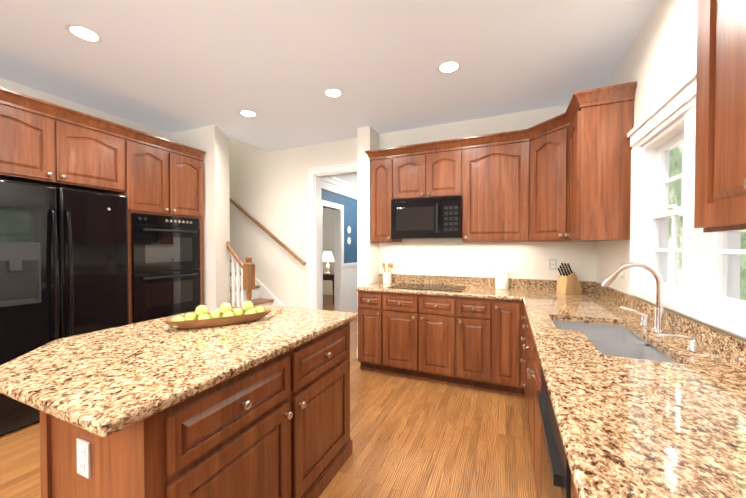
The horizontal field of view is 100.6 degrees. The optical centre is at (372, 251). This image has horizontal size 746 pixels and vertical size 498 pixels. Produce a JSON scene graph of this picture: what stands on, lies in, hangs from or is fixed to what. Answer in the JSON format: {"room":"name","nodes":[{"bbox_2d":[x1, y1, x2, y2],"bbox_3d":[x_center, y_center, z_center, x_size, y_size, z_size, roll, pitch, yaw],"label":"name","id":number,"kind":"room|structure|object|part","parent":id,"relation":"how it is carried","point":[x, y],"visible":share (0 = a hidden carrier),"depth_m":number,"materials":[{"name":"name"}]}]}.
{"room":"kitchen","nodes":[
{"label":"kitchen","id":0,"kind":"room"},
{"bbox_2d":[0,78,171,140],"bbox_3d":[-3.690,-0.061,1.534,0.140,2.770,5.280,0,1,24],"label":"wall","id":1,"kind":"structure","parent":0,"point":[4,83],"depth_m":3.07,"materials":[{"name":"paint"}]},
{"bbox_2d":[0,87,115,192],"bbox_3d":[-2.801,-0.851,2.568,0.646,0.600,0.985,0,1,24],"label":"upper cabinet","id":2,"kind":"object","parent":1,"relation":"attached to","point":[42,142],"depth_m":2.45,"materials":[{"name":"brown wood"}]},
{"bbox_2d":[108,124,203,218],"bbox_3d":[-2.456,-0.770,3.361,0.646,0.785,0.878,0,1,24],"label":"upper cabinet","id":3,"kind":"object","parent":1,"relation":"attached to","point":[157,176],"depth_m":3.16,"materials":[{"name":"brown wood"}]},
{"bbox_2d":[172,129,195,147],"bbox_3d":[-3.961,-1.422,4.749,2.940,5.400,0.425,0,1,24],"label":"wall","id":4,"kind":"structure","parent":0,"point":[188,138],"depth_m":3.79,"materials":[{"name":"paint"}]},
{"bbox_2d":[196,124,229,308],"bbox_3d":[-1.866,-1.409,3.837,0.250,5.400,0.425,0,1,24],"label":"wall","id":5,"kind":"structure","parent":0,"point":[212,141],"depth_m":3.68,"materials":[{"name":"paint"}]},
{"bbox_2d":[0,294,535,497],"bbox_3d":[-1.292,1.329,3.957,11.500,0.080,12.600,0,1,24],"label":"floor","id":6,"kind":"structure","parent":0,"point":[414,438],"depth_m":2.10,"materials":[{"name":"brown wood"}]},
{"bbox_2d":[0,179,128,434],"bbox_3d":[-2.717,0.393,2.576,0.758,1.808,0.915,0,1,24],"label":"refrigerator","id":7,"kind":"object","parent":6,"relation":"on","point":[63,262],"visible":0.81,"depth_m":2.38,"materials":[{"name":"black metal"}]},
{"bbox_3d":[-2.428,0.231,2.396,0.087,1.223,0.720,0,1,24],"label":"trim handle","id":8,"kind":"part","parent":7,"relation":"part of","materials":[{"name":"black metal"}]},
{"bbox_2d":[129,311,192,323],"bbox_3d":[-2.443,0.989,3.418,0.646,0.615,0.810,0,1,24],"label":"base cabinet","id":9,"kind":"object","parent":6,"relation":"on","point":[130,312],"depth_m":2.95,"materials":[{"name":"brown wood"}]},
{"bbox_2d":[131,213,200,322],"bbox_3d":[-2.333,0.153,3.352,0.539,1.055,0.699,0,1,24],"label":"double oven","id":10,"kind":"object","parent":9,"relation":"in","point":[165,256],"visible":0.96,"depth_m":3.21,"materials":[{"name":"black metal"}]},
{"bbox_2d":[40,322,351,497],"bbox_3d":[-0.665,0.889,1.561,0.626,0.868,1.239,0,1,24],"label":"base cabinet","id":11,"kind":"object","parent":6,"relation":"on","point":[278,426],"visible":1,"depth_m":1.12,"materials":[{"name":"brown wood"}]},
{"bbox_2d":[0,305,357,436],"bbox_3d":[-0.865,0.432,1.618,1.060,0.038,1.415,0,1,24],"label":"countertop","id":12,"kind":"structure","parent":11,"relation":"on","point":[106,382],"depth_m":1.16,"materials":[{"name":"beige stone"}]},
{"bbox_2d":[163,300,270,328],"bbox_3d":[-0.855,0.348,1.751,0.550,0.124,0.170,-1,1,-34],"label":"wood tray","id":13,"kind":"object","parent":12,"relation":"on","point":[203,318],"visible":1,"depth_m":1.70,"materials":[{"name":"brown wood"}]},
{"bbox_2d":[226,241,283,306],"bbox_3d":[-2.955,-0.149,4.838,4.150,2.850,0.751,0,1,24],"label":"stair steps","id":14,"kind":"structure","parent":6,"relation":"on","point":[246,284],"depth_m":4.01,"materials":[{"name":"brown wood"}]},
{"bbox_3d":[-1.708,0.386,3.973,0.415,1.044,0.146,0,1,24],"label":"stair newel rail","id":15,"kind":"part","parent":14,"relation":"part of","materials":[{"name":"brown wood"}]},
{"bbox_2d":[323,251,333,303],"bbox_3d":[-1.100,0.618,7.518,0.600,1.240,0.400,0,1,24],"label":"table lamp","id":16,"kind":"object","parent":6,"relation":"on","point":[327,258],"visible":0.6,"depth_m":7.38,"materials":[{"name":"white fabric"}]},
{"bbox_2d":[358,291,524,397],"bbox_3d":[0.701,0.865,3.297,1.645,0.868,0.668,0,1,24],"label":"base cabinet","id":17,"kind":"object","parent":6,"relation":"on","point":[475,343],"visible":1,"depth_m":2.98,"materials":[{"name":"brown wood"}]},
{"bbox_2d":[356,274,519,300],"bbox_3d":[0.680,0.358,3.312,1.590,0.138,0.658,0,1,24],"label":"countertop","id":18,"kind":"structure","parent":17,"relation":"on","point":[477,287],"depth_m":3.30,"materials":[{"name":"beige stone"}]},
{"bbox_2d":[382,262,392,283],"bbox_3d":[0.179,0.257,3.737,0.152,0.249,0.110,0,1,24],"label":"utensil crock","id":19,"kind":"object","parent":18,"relation":"on","point":[387,277],"visible":1,"depth_m":3.70,"materials":[{"name":"white ceramic"}]},
{"bbox_2d":[388,283,466,291],"bbox_3d":[0.594,0.383,3.352,0.770,0.008,0.420,0,1,24],"label":"glass cooktop","id":20,"kind":"object","parent":18,"relation":"in","point":[431,287],"visible":1,"depth_m":3.29,"materials":[{"name":"black glass"}]},
{"bbox_2d":[495,266,508,288],"bbox_3d":[1.348,0.271,3.240,0.137,0.235,0.137,0,1,24],"label":"canister","id":21,"kind":"object","parent":18,"relation":"on","point":[501,278],"visible":1,"depth_m":3.19,"materials":[{"name":"white ceramic"}]},
{"bbox_2d":[520,316,523,385],"bbox_3d":[1.530,0.878,2.378,0.651,0.868,0.461,0,1,24],"label":"base cabinet","id":22,"kind":"object","parent":6,"relation":"on","point":[522,317],"depth_m":2.51,"materials":[{"name":"brown wood"}]},
{"bbox_2d":[520,262,745,497],"bbox_3d":[0.663,0.378,0.386,0.673,0.606,6.038,0,1,24],"label":"countertop","id":23,"kind":"structure","parent":22,"relation":"on","point":[636,416],"depth_m":0.93,"materials":[{"name":"beige stone"}]},
{"bbox_2d":[556,263,581,293],"bbox_3d":[1.862,0.250,2.943,0.185,0.285,0.110,0,1,-11],"label":"knife block","id":24,"kind":"object","parent":23,"relation":"on","point":[568,282],"visible":1,"depth_m":2.90,"materials":[{"name":"brown wood"}]},
{"bbox_2d":[552,320,675,362],"bbox_3d":[1.163,0.558,1.579,0.414,0.211,0.804,0,1,24],"label":"sink","id":25,"kind":"object","parent":23,"relation":"in","point":[610,338],"depth_m":1.70,"materials":[{"name":"grey"}]},
{"bbox_2d":[524,306,537,453],"bbox_3d":[1.401,0.882,2.082,0.651,0.868,0.315,0,1,24],"label":"base cabinet","id":26,"kind":"object","parent":6,"relation":"on","point":[530,351],"depth_m":1.92,"materials":[{"name":"brown wood"}]},
{"bbox_2d":[536,354,562,497],"bbox_3d":[0.887,0.899,0.903,0.652,0.868,0.698,0,1,24],"label":"dishwasher","id":27,"kind":"object","parent":6,"relation":"on","point":[552,474],"depth_m":1.09,"materials":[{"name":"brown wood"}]},
{"bbox_2d":[560,446,577,497],"bbox_3d":[0.643,0.907,0.344,0.652,0.868,0.522,0,1,24],"label":"base cabinet","id":28,"kind":"object","parent":6,"relation":"on","point":[567,487],"depth_m":0.73,"materials":[{"name":"brown wood"}]},
{"bbox_2d":[0,0,658,151],"bbox_3d":[-1.258,-1.514,1.011,4.920,0.150,6.500,0,1,24],"label":"ceiling","id":29,"kind":"structure","parent":0,"point":[278,67],"depth_m":2.34,"materials":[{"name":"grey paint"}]},
{"bbox_2d":[65,24,102,42],"bbox_3d":[-1.923,-1.451,2.065,0.188,0.002,0.188,0,1,-21],"label":"recessed light","id":30,"kind":"object","parent":29,"relation":"in","point":[83,33],"depth_m":2.06,"materials":[{"name":"white"}]},
{"bbox_2d":[203,0,221,2],"bbox_3d":[-0.923,-1.446,1.706,0.188,0.002,0.188,0,1,-21],"label":"recessed light","id":31,"kind":"object","parent":29,"relation":"in","point":[211,1],"depth_m":1.79,"materials":[{"name":"white"}]},
{"bbox_2d":[239,110,257,117],"bbox_3d":[-1.330,-1.469,3.301,0.188,0.002,0.188,0,1,15],"label":"recessed light","id":32,"kind":"object","parent":29,"relation":"in","point":[246,113],"depth_m":3.30,"materials":[{"name":"white"}]},
{"bbox_2d":[323,88,343,97],"bbox_3d":[-0.367,-1.462,2.860,0.188,0.002,0.188,0,1,-21],"label":"recessed light","id":33,"kind":"object","parent":29,"relation":"in","point":[330,92],"depth_m":2.86,"materials":[{"name":"white"}]},
{"bbox_2d":[437,60,460,73],"bbox_3d":[0.600,-1.457,2.450,0.188,0.002,0.188,0,1,15],"label":"recessed light","id":34,"kind":"object","parent":29,"relation":"in","point":[447,67],"depth_m":2.45,"materials":[{"name":"white"}]},
{"bbox_2d":[321,174,356,312],"bbox_3d":[-0.550,-0.186,6.765,5.000,2.870,4.420,0,1,24],"label":"wall","id":35,"kind":"structure","parent":0,"point":[338,205],"depth_m":5.81,"materials":[{"name":"paint"}]},
{"bbox_2d":[347,226,350,243],"bbox_3d":[-0.462,-0.315,5.950,0.010,0.354,0.144,0,1,24],"label":"wall plates","id":36,"kind":"object","parent":35,"relation":"attached to","point":[349,238],"visible":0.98,"depth_m":5.96,"materials":[{"name":"white ceramic"}]},
{"bbox_2d":[229,105,596,347],"bbox_3d":[-1.427,-1.419,4.484,7.800,5.400,0.430,0,1,24],"label":"wall","id":37,"kind":"structure","parent":0,"point":[268,191],"depth_m":3.85,"materials":[{"name":"paint"}]},
{"bbox_2d":[230,198,305,264],"bbox_3d":[-1.639,-0.360,4.624,1.536,1.097,0.088,0,1,24],"label":"wall-mounted handrail","id":38,"kind":"object","parent":37,"relation":"attached to","point":[278,241],"visible":0.85,"depth_m":4.54,"materials":[{"name":"brown wood"}]},
{"bbox_2d":[308,162,356,309],"bbox_3d":[-0.426,0.063,4.211,0.980,2.445,0.170,0,1,24],"label":"door frame","id":39,"kind":"structure","parent":37,"relation":"attached to","point":[316,175],"depth_m":4.31,"materials":[{"name":"white paint"}]},
{"bbox_2d":[369,147,401,242],"bbox_3d":[0.162,-0.637,3.702,0.275,1.060,0.326,0,1,24],"label":"upper cabinet","id":40,"kind":"object","parent":37,"relation":"attached to","point":[381,160],"depth_m":3.55,"materials":[{"name":"brown wood"}]},
{"bbox_2d":[393,138,460,199],"bbox_3d":[0.636,-0.872,3.492,0.759,0.585,0.326,0,1,24],"label":"upper cabinet","id":41,"kind":"object","parent":37,"relation":"attached to","point":[429,169],"depth_m":3.33,"materials":[{"name":"brown wood"}]},
{"bbox_2d":[391,196,461,238],"bbox_3d":[0.615,-0.358,3.452,0.750,0.428,0.430,0,1,24],"label":"over-the-range microwave","id":42,"kind":"object","parent":41,"relation":"attached to","point":[431,218],"visible":1,"depth_m":3.27,"materials":[{"name":"black"}]},
{"bbox_2d":[461,130,536,241],"bbox_3d":[1.283,-0.630,3.181,0.679,1.060,0.386,0,1,24],"label":"upper cabinet","id":43,"kind":"object","parent":37,"relation":"attached to","point":[490,163],"depth_m":3.08,"materials":[{"name":"brown wood"}]},
{"bbox_2d":[549,259,556,269],"bbox_3d":[1.837,0.130,3.160,0.070,0.115,0.009,0,1,24],"label":"outlet","id":44,"kind":"object","parent":37,"relation":"attached to","point":[552,264],"depth_m":3.16,"materials":[{"name":"grey plastic"}]},
{"bbox_2d":[596,0,745,347],"bbox_3d":[1.006,-0.041,0.145,0.140,2.770,6.480,0,1,24],"label":"wall","id":45,"kind":"structure","parent":0,"point":[658,64],"depth_m":1.84,"materials":[{"name":"paint"}]},
{"bbox_2d":[521,81,636,241],"bbox_3d":[1.673,-0.623,2.706,0.678,1.060,0.945,0,1,24],"label":"upper cabinet","id":46,"kind":"object","parent":45,"relation":"attached to","point":[565,176],"depth_m":2.26,"materials":[{"name":"brown wood"}]},
{"bbox_2d":[620,263,624,278],"bbox_3d":[1.870,0.142,2.323,0.009,0.115,0.070,0,1,24],"label":"outlet","id":47,"kind":"object","parent":45,"relation":"attached to","point":[622,275],"depth_m":2.31,"materials":[{"name":"grey plastic"}]},
{"bbox_2d":[627,69,745,337],"bbox_3d":[1.532,-0.254,1.412,0.179,1.098,1.520,0,1,24],"label":"window","id":48,"kind":"structure","parent":45,"relation":"in","point":[708,291],"depth_m":1.62,"materials":[{"name":"white paint"}]},
{"bbox_2d":[694,0,745,232],"bbox_3d":[0.886,-0.584,0.459,0.326,1.075,0.684,0,1,24],"label":"upper cabinet","id":49,"kind":"object","parent":45,"relation":"attached to","point":[720,172],"visible":1,"depth_m":0.72,"materials":[{"name":"brown wood"}]},
{"label":"outside","id":50,"kind":"structure","parent":0,"visible":0},
{"bbox_2d":[668,144,745,300],"bbox_3d":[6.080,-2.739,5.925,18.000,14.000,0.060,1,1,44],"label":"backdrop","id":51,"kind":"structure","parent":50,"point":[674,167],"depth_m":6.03,"materials":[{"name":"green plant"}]}
]}

